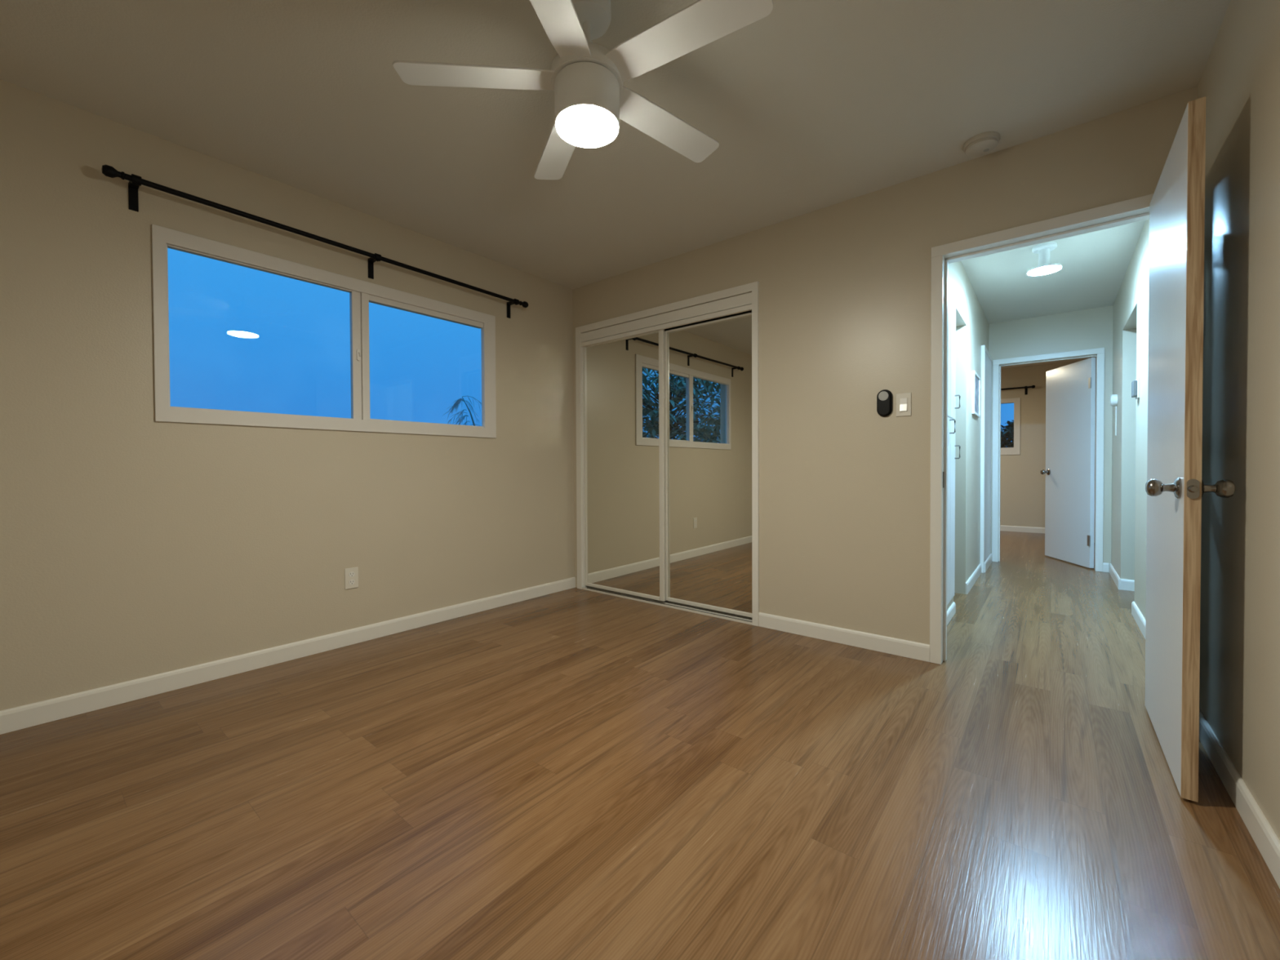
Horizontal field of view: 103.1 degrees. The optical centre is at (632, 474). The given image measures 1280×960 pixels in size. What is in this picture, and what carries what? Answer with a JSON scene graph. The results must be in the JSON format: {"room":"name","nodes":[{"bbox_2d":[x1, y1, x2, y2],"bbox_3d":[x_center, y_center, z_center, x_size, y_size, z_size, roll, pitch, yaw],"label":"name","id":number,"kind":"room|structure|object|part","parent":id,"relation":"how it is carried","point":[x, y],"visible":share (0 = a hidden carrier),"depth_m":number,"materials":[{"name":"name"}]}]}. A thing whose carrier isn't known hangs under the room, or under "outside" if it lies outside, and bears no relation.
{"room":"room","nodes":[
{"label":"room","id":0,"kind":"room"},
{"bbox_2d":[0,79,574,711],"bbox_3d":[-1.722,-0.268,2.764,0.120,2.440,3.740,0,1,39],"label":"wall","id":1,"kind":"structure","parent":0,"point":[134,545],"depth_m":2.32,"materials":[{"name":"paint"}]},
{"bbox_2d":[0,577,575,734],"bbox_3d":[-1.627,0.909,2.784,0.013,0.085,3.620,0,1,39],"label":"baseboard","id":2,"kind":"structure","parent":1,"relation":"attached to","point":[33,714],"depth_m":2.44,"materials":[{"name":"white paint"}]},
{"bbox_2d":[101,164,528,318],"bbox_3d":[-1.471,-1.188,2.879,0.111,0.143,2.139,0,1,39],"label":"curtain rod","id":3,"kind":"object","parent":1,"relation":"attached to","point":[135,181],"visible":1,"depth_m":2.46,"materials":[{"name":"black metal"}]},
{"bbox_2d":[151,223,496,438],"bbox_3d":[-1.541,-0.673,2.903,0.058,0.855,1.763,0,1,39],"label":"window","id":4,"kind":"structure","parent":1,"relation":"in","point":[362,292],"depth_m":2.78,"materials":[{"name":"white plastic"}]},
{"bbox_3d":[-1.817,-0.667,2.581,0.033,0.721,0.822,0,1,39],"label":"sash","id":5,"kind":"part","parent":4,"relation":"part of","materials":[{"name":"glass"}]},
{"bbox_2d":[344,567,358,589],"bbox_3d":[-1.576,0.579,2.846,0.008,0.115,0.070,0,1,39],"label":"wall outlet","id":6,"kind":"object","parent":1,"relation":"attached to","point":[351,575],"visible":1,"depth_m":2.84,"materials":[{"name":"beige plastic"}]},
{"bbox_2d":[348,579,355,584],"bbox_3d":[-1.574,0.601,2.845,0.003,0.029,0.031,0,1,39],"label":"socket","id":7,"kind":"object","parent":6,"relation":"attached to","point":[350,581],"depth_m":2.84,"materials":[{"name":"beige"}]},
{"bbox_2d":[348,571,355,577],"bbox_3d":[-1.574,0.557,2.844,0.003,0.029,0.031,0,1,39],"label":"socket","id":8,"kind":"object","parent":6,"relation":"attached to","point":[351,574],"depth_m":2.84,"materials":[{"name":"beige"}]},
{"bbox_2d":[0,0,1231,368],"bbox_3d":[2.399,-1.580,3.665,5.320,0.120,10.410,0,1,39],"label":"ceiling","id":9,"kind":"structure","parent":0,"point":[809,105],"depth_m":2.02,"materials":[{"name":"white paint"}]},
{"bbox_2d":[392,0,773,179],"bbox_3d":[-0.113,-1.277,1.595,1.105,0.405,1.114,0,1,39],"label":"ceiling fan","id":10,"kind":"object","parent":9,"relation":"hanging from","point":[586,78],"visible":1,"depth_m":1.53,"materials":[{"name":"white metal"}]},
{"bbox_3d":[-0.480,-1.233,1.574,0.483,0.006,0.120,0,11,-4],"label":"blade","id":11,"kind":"part","parent":10,"relation":"part of","materials":[{"name":"white plastic"}]},
{"bbox_3d":[-0.270,-1.239,1.909,0.120,0.006,0.483,-11,5,-21],"label":"blade","id":12,"kind":"part","parent":10,"relation":"part of","materials":[{"name":"white plastic"}]},
{"bbox_3d":[-0.225,-1.230,1.271,0.120,0.006,0.483,10,3,14],"label":"blade","id":13,"kind":"part","parent":10,"relation":"part of","materials":[{"name":"white plastic"}]},
{"bbox_3d":[0.114,-1.239,1.813,0.483,0.006,0.120,-1,-9,-40],"label":"blade","id":14,"kind":"part","parent":10,"relation":"part of","materials":[{"name":"white plastic"}]},
{"bbox_3d":[0.141,-1.234,1.419,0.483,0.006,0.120,0,-9,32],"label":"blade","id":15,"kind":"part","parent":10,"relation":"part of","materials":[{"name":"white plastic"}]},
{"bbox_2d":[962,131,1000,156],"bbox_3d":[1.565,-1.475,2.281,0.140,0.044,0.140,0,1,39],"label":"smoke detector","id":16,"kind":"object","parent":9,"relation":"attached to","point":[982,144],"visible":1,"depth_m":2.25,"materials":[{"name":"beige plastic"}]},
{"bbox_2d":[1026,241,1062,275],"bbox_3d":[2.736,-1.431,3.377,0.182,0.173,0.182,0,1,39],"label":"hall light","id":17,"kind":"object","parent":9,"relation":"hanging from","point":[1043,250],"visible":1,"depth_m":3.35,"materials":[{"name":"white glass"}]},
{"bbox_3d":[2.736,-1.435,3.377,0.060,0.118,0.060,0,1,39],"label":"stem","id":18,"kind":"part","parent":17,"relation":"part of","materials":[{"name":"white metal"}]},
{"bbox_2d":[0,530,1279,959],"bbox_3d":[2.411,0.979,3.702,5.320,0.120,10.410,0,1,39],"label":"floor","id":19,"kind":"structure","parent":0,"point":[574,773],"depth_m":1.48,"materials":[{"name":"brown wood"}]},
{"bbox_2d":[582,586,751,624],"bbox_3d":[0.197,0.923,3.675,1.499,0.014,0.098,0,1,39],"label":"door track","id":20,"kind":"object","parent":19,"relation":"on","point":[717,614],"visible":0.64,"depth_m":3.54,"materials":[{"name":"white metal"}]},
{"bbox_2d":[584,328,665,601],"bbox_3d":[-0.080,-0.074,3.871,0.788,1.960,0.024,0,1,39],"label":"mirror door","id":21,"kind":"structure","parent":20,"relation":"on","point":[624,454],"depth_m":3.84,"materials":[{"name":"white mirror"}]},
{"bbox_2d":[664,311,751,617],"bbox_3d":[0.503,-0.059,3.433,0.721,1.937,0.024,0,1,39],"label":"mirror door","id":22,"kind":"structure","parent":20,"relation":"on","point":[708,365],"depth_m":3.42,"materials":[{"name":"white mirror"}]},
{"bbox_2d":[664,310,751,330],"bbox_3d":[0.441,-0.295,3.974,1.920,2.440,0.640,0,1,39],"label":"door track","id":23,"kind":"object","parent":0,"point":[749,311],"depth_m":4.14,"materials":[{"name":"metal"}]},
{"bbox_2d":[572,86,1197,644],"bbox_3d":[0.838,-0.285,3.155,3.574,2.440,0.120,0,1,39],"label":"wall","id":24,"kind":"structure","parent":0,"point":[845,287],"depth_m":2.75,"materials":[{"name":"paint"}]},
{"bbox_2d":[575,281,759,626],"bbox_3d":[0.197,-0.129,3.676,1.591,2.118,0.135,0,1,39],"label":"trim","id":25,"kind":"structure","parent":24,"relation":"attached to","point":[748,301],"depth_m":3.45,"materials":[{"name":"white paint"}]},
{"bbox_2d":[758,612,929,662],"bbox_3d":[1.135,0.895,2.845,0.924,0.085,0.013,0,1,39],"label":"baseboard","id":26,"kind":"structure","parent":24,"relation":"attached to","point":[905,648],"depth_m":2.79,"materials":[{"name":"white paint"}]},
{"bbox_2d":[876,389,892,416],"bbox_3d":[1.318,-0.376,2.662,0.074,0.142,0.025,0,1,39],"label":"remote","id":27,"kind":"object","parent":24,"relation":"attached to","point":[884,397],"visible":1,"depth_m":2.65,"materials":[{"name":"black plastic"}]},
{"bbox_2d":[896,392,911,416],"bbox_3d":[1.391,-0.360,2.611,0.070,0.118,0.013,0,1,39],"label":"light switch","id":28,"kind":"object","parent":24,"relation":"attached to","point":[903,401],"visible":1,"depth_m":2.61,"materials":[{"name":"beige plastic"}]},
{"bbox_2d":[942,471,944,488],"bbox_3d":[1.548,0.025,2.530,0.002,0.080,0.030,0,1,39],"label":"strike plate","id":29,"kind":"object","parent":24,"relation":"attached to","point":[943,472],"visible":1,"depth_m":2.52,"materials":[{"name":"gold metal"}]},
{"bbox_2d":[929,193,1153,664],"bbox_3d":[1.862,-0.091,2.314,0.862,2.066,0.150,0,1,39],"label":"door frame","id":30,"kind":"structure","parent":24,"relation":"attached to","point":[1135,210],"depth_m":2.50,"materials":[{"name":"white paint"}]},
{"bbox_2d":[946,261,988,610],"bbox_3d":[2.553,-0.305,3.983,0.120,2.440,3.340,0,1,39],"label":"wall","id":31,"kind":"structure","parent":0,"point":[971,322],"depth_m":3.92,"materials":[{"name":"paint"}]},
{"bbox_2d":[946,601,955,625],"bbox_3d":[1.855,0.896,3.040,0.013,0.070,0.964,0,1,39],"label":"baseboard","id":32,"kind":"structure","parent":31,"relation":"attached to","point":[951,611],"depth_m":3.26,"materials":[{"name":"white paint"}]},
{"bbox_2d":[946,289,960,604],"bbox_3d":[1.873,-0.164,3.030,0.042,1.950,0.880,0,1,39],"label":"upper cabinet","id":33,"kind":"object","parent":31,"relation":"attached to","point":[952,303],"visible":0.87,"depth_m":3.24,"materials":[{"name":"white paint"}]},
{"bbox_3d":[1.794,0.230,2.963,0.009,1.165,0.665,0,1,39],"label":"door","id":34,"kind":"part","parent":33,"relation":"part of","materials":[{"name":"white paint"}]},
{"bbox_3d":[1.789,-0.750,2.949,0.009,0.775,0.665,0,1,39],"label":"door","id":35,"kind":"part","parent":33,"relation":"part of","materials":[{"name":"white paint"}]},
{"bbox_3d":[2.075,0.224,3.304,0.009,1.165,0.210,0,1,39],"label":"door","id":36,"kind":"part","parent":33,"relation":"part of","materials":[{"name":"white paint"}]},
{"bbox_3d":[2.070,-0.756,3.290,0.009,0.775,0.210,0,1,39],"label":"door","id":37,"kind":"part","parent":33,"relation":"part of","materials":[{"name":"white paint"}]},
{"bbox_3d":[1.996,-0.301,3.172,0.032,0.090,0.008,0,1,39],"label":"handle","id":38,"kind":"part","parent":33,"relation":"part of","materials":[{"name":"silver metal"}]},
{"bbox_3d":[2.140,-0.149,3.347,0.032,0.090,0.008,0,1,39],"label":"handle","id":39,"kind":"part","parent":33,"relation":"part of","materials":[{"name":"silver metal"}]},
{"bbox_3d":[2.132,-0.479,3.335,0.032,0.090,0.008,0,1,39],"label":"handle","id":40,"kind":"part","parent":33,"relation":"part of","materials":[{"name":"silver metal"}]},
{"bbox_2d":[965,563,981,594],"bbox_3d":[2.876,0.867,4.279,0.013,0.085,1.013,0,1,39],"label":"baseboard","id":41,"kind":"structure","parent":31,"relation":"attached to","point":[971,580],"depth_m":4.18,"materials":[{"name":"white paint"}]},
{"bbox_2d":[972,370,980,417],"bbox_3d":[2.910,-0.677,4.304,0.017,0.350,0.430,0,1,39],"label":"wall picture","id":42,"kind":"object","parent":31,"relation":"attached to","point":[975,378],"visible":1,"depth_m":4.28,"materials":[{"name":"white paint"}]},
{"bbox_2d":[974,374,978,413],"bbox_3d":[2.907,-0.677,4.306,0.009,0.310,0.390,0,1,39],"label":"print","id":43,"kind":"object","parent":42,"relation":"attached to","point":[976,376],"depth_m":4.32},
{"bbox_2d":[984,351,991,561],"bbox_3d":[3.448,-0.125,4.954,0.026,2.044,0.704,0,1,39],"label":"door","id":44,"kind":"structure","parent":31,"relation":"in","point":[988,424],"depth_m":4.94,"materials":[{"name":"white paint"}]},
{"bbox_2d":[984,553,991,572],"bbox_3d":[3.463,0.854,4.949,0.013,0.085,0.687,0,1,39],"label":"baseboard","id":45,"kind":"structure","parent":31,"relation":"attached to","point":[988,561],"depth_m":4.88,"materials":[{"name":"white paint"}]},
{"bbox_2d":[1000,360,1079,527],"bbox_3d":[5.173,-0.376,8.069,3.374,2.440,0.120,0,1,39],"label":"wall","id":46,"kind":"structure","parent":0,"point":[1023,486],"depth_m":7.47,"materials":[{"name":"paint"}]},
{"bbox_2d":[1000,397,1020,454],"bbox_3d":[5.289,-0.723,7.936,1.218,0.843,0.097,0,1,39],"label":"window","id":47,"kind":"structure","parent":46,"relation":"in","point":[1015,450],"depth_m":7.55,"materials":[{"name":"white plastic"}]},
{"bbox_2d":[1000,385,1035,395],"bbox_3d":[5.213,-1.240,7.873,1.607,0.120,0.106,0,1,39],"label":"curtain rod","id":48,"kind":"object","parent":46,"relation":"attached to","point":[1025,388],"visible":0.38,"depth_m":7.46,"materials":[{"name":"black metal"}]},
{"bbox_3d":[5.193,-1.278,7.848,1.475,0.024,0.024,0,1,39],"label":"rod","id":49,"kind":"part","parent":48,"relation":"part of","materials":[{"name":"black metal"}]},
{"bbox_2d":[1000,524,1044,533],"bbox_3d":[5.090,0.802,8.072,3.254,0.085,0.013,0,1,39],"label":"baseboard","id":50,"kind":"structure","parent":46,"relation":"attached to","point":[1006,528],"depth_m":7.51,"materials":[{"name":"white paint"}]},
{"bbox_2d":[988,305,1113,572],"bbox_3d":[3.208,-0.333,5.684,3.374,2.440,0.120,0,1,39],"label":"wall","id":51,"kind":"structure","parent":0,"point":[1090,328],"depth_m":4.81,"materials":[{"name":"paint"}]},
{"bbox_2d":[980,345,1104,573],"bbox_3d":[3.802,-0.144,4.716,0.874,2.085,0.864,0,1,39],"label":"door frame","id":52,"kind":"structure","parent":51,"relation":"attached to","point":[1099,353],"depth_m":4.71,"materials":[{"name":"white paint"}]},
{"bbox_2d":[1040,357,1095,568],"bbox_3d":[4.406,-0.115,5.135,0.180,1.986,0.734,0,1,12],"label":"door","id":53,"kind":"structure","parent":51,"relation":"in","point":[1070,388],"depth_m":5.07,"materials":[{"name":"white paint"}]},
{"bbox_3d":[4.417,-0.029,5.445,0.072,0.064,0.064,0,1,12],"label":"knob","id":54,"kind":"part","parent":53,"relation":"part of","materials":[{"name":"silver metal"}]},
{"bbox_2d":[1102,562,1109,572],"bbox_3d":[4.354,0.854,4.675,0.041,0.085,0.013,0,1,39],"label":"baseboard","id":55,"kind":"structure","parent":51,"relation":"attached to","point":[1105,566],"depth_m":4.67,"materials":[{"name":"white paint"}]},
{"bbox_2d":[1093,0,1279,839],"bbox_3d":[3.119,-0.294,3.018,0.120,2.440,10.290,0,1,39],"label":"wall","id":56,"kind":"structure","parent":0,"point":[1239,674],"depth_m":1.52,"materials":[{"name":"paint"}]},
{"bbox_2d":[1110,394,1117,435],"bbox_3d":[4.081,-0.507,4.314,0.043,0.350,0.100,0,1,39],"label":"door chime","id":57,"kind":"object","parent":56,"relation":"attached to","point":[1113,397],"visible":1,"depth_m":4.30,"materials":[{"name":"white plastic"}]},
{"bbox_3d":[4.094,-0.457,4.304,0.007,0.250,0.007,-1,1,-28],"label":"cord","id":58,"kind":"part","parent":57,"relation":"part of","materials":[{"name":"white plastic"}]},
{"bbox_2d":[1109,563,1120,589],"bbox_3d":[4.112,0.860,4.337,0.013,0.085,0.843,0,1,39],"label":"baseboard","id":59,"kind":"structure","parent":56,"relation":"attached to","point":[1113,574],"depth_m":4.25,"materials":[{"name":"white paint"}]},
{"bbox_2d":[1131,377,1139,399],"bbox_3d":[3.209,-0.548,3.244,0.029,0.124,0.110,0,1,39],"label":"wall thermostat","id":60,"kind":"object","parent":56,"relation":"attached to","point":[1135,384],"visible":1,"depth_m":3.21,"materials":[{"name":"white plastic"}]},
{"bbox_3d":[3.217,-0.548,3.237,0.009,0.124,0.110,0,1,39],"label":"plate","id":61,"kind":"part","parent":60,"relation":"part of","materials":[{"name":"white plastic"}]},
{"bbox_2d":[1131,601,1145,638],"bbox_3d":[2.779,0.889,2.720,0.013,0.085,1.644,0,1,39],"label":"baseboard","id":62,"kind":"structure","parent":56,"relation":"attached to","point":[1136,614],"depth_m":3.09,"materials":[{"name":"white paint"}]},
{"bbox_2d":[1145,96,1235,802],"bbox_3d":[1.843,-0.068,1.741,0.180,2.015,0.758,0,1,39],"label":"door","id":63,"kind":"structure","parent":56,"relation":"in","point":[1175,486],"depth_m":1.55,"materials":[{"name":"white paint"}]},
{"bbox_3d":[1.611,0.040,1.545,0.072,0.064,0.064,0,1,39],"label":"knob","id":64,"kind":"part","parent":63,"relation":"part of","materials":[{"name":"silver metal"}]},
{"bbox_3d":[1.694,0.040,1.477,0.072,0.064,0.064,0,1,39],"label":"knob","id":65,"kind":"part","parent":63,"relation":"part of","materials":[{"name":"silver metal"}]},
{"bbox_2d":[1199,708,1279,888],"bbox_3d":[1.028,0.927,0.596,0.013,0.085,3.620,0,1,39],"label":"baseboard","id":66,"kind":"structure","parent":56,"relation":"attached to","point":[1263,834],"depth_m":1.40,"materials":[{"name":"white paint"}]},
{"bbox_3d":[4.571,-0.308,3.486,1.526,2.440,0.120,0,1,39],"label":"wall","id":67,"kind":"structure","parent":0,"visible":0},
{"bbox_2d":[1120,578,1134,591],"bbox_3d":[4.446,0.870,3.525,1.536,0.085,0.013,0,1,39],"label":"baseboard","id":68,"kind":"structure","parent":67,"relation":"attached to","point":[1126,584],"depth_m":3.98,"materials":[{"name":"white paint"}]},
{"label":"outside","id":69,"kind":"structure","parent":0,"visible":0},
{"bbox_3d":[-0.480,1.186,4.189,60.000,0.120,60.000,0,1,39],"label":"ground","id":70,"kind":"structure","parent":69,"visible":0},
{"bbox_2d":[444,395,481,426],"bbox_3d":[-4.030,-0.449,12.622,0.920,2.947,1.668,0,1,43],"label":"feathery tree","id":71,"kind":"object","parent":70,"relation":"on","point":[458,401],"visible":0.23,"depth_m":12.26,"materials":[{"name":"green plant"}]},
{"bbox_2d":[1000,419,1013,448],"bbox_3d":[6.989,-0.068,10.033,2.931,2.164,1.000,0,1,37],"label":"hedge","id":72,"kind":"object","parent":70,"relation":"on","point":[1007,435],"visible":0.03,"depth_m":9.65,"materials":[{"name":"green plant"}]}
]}

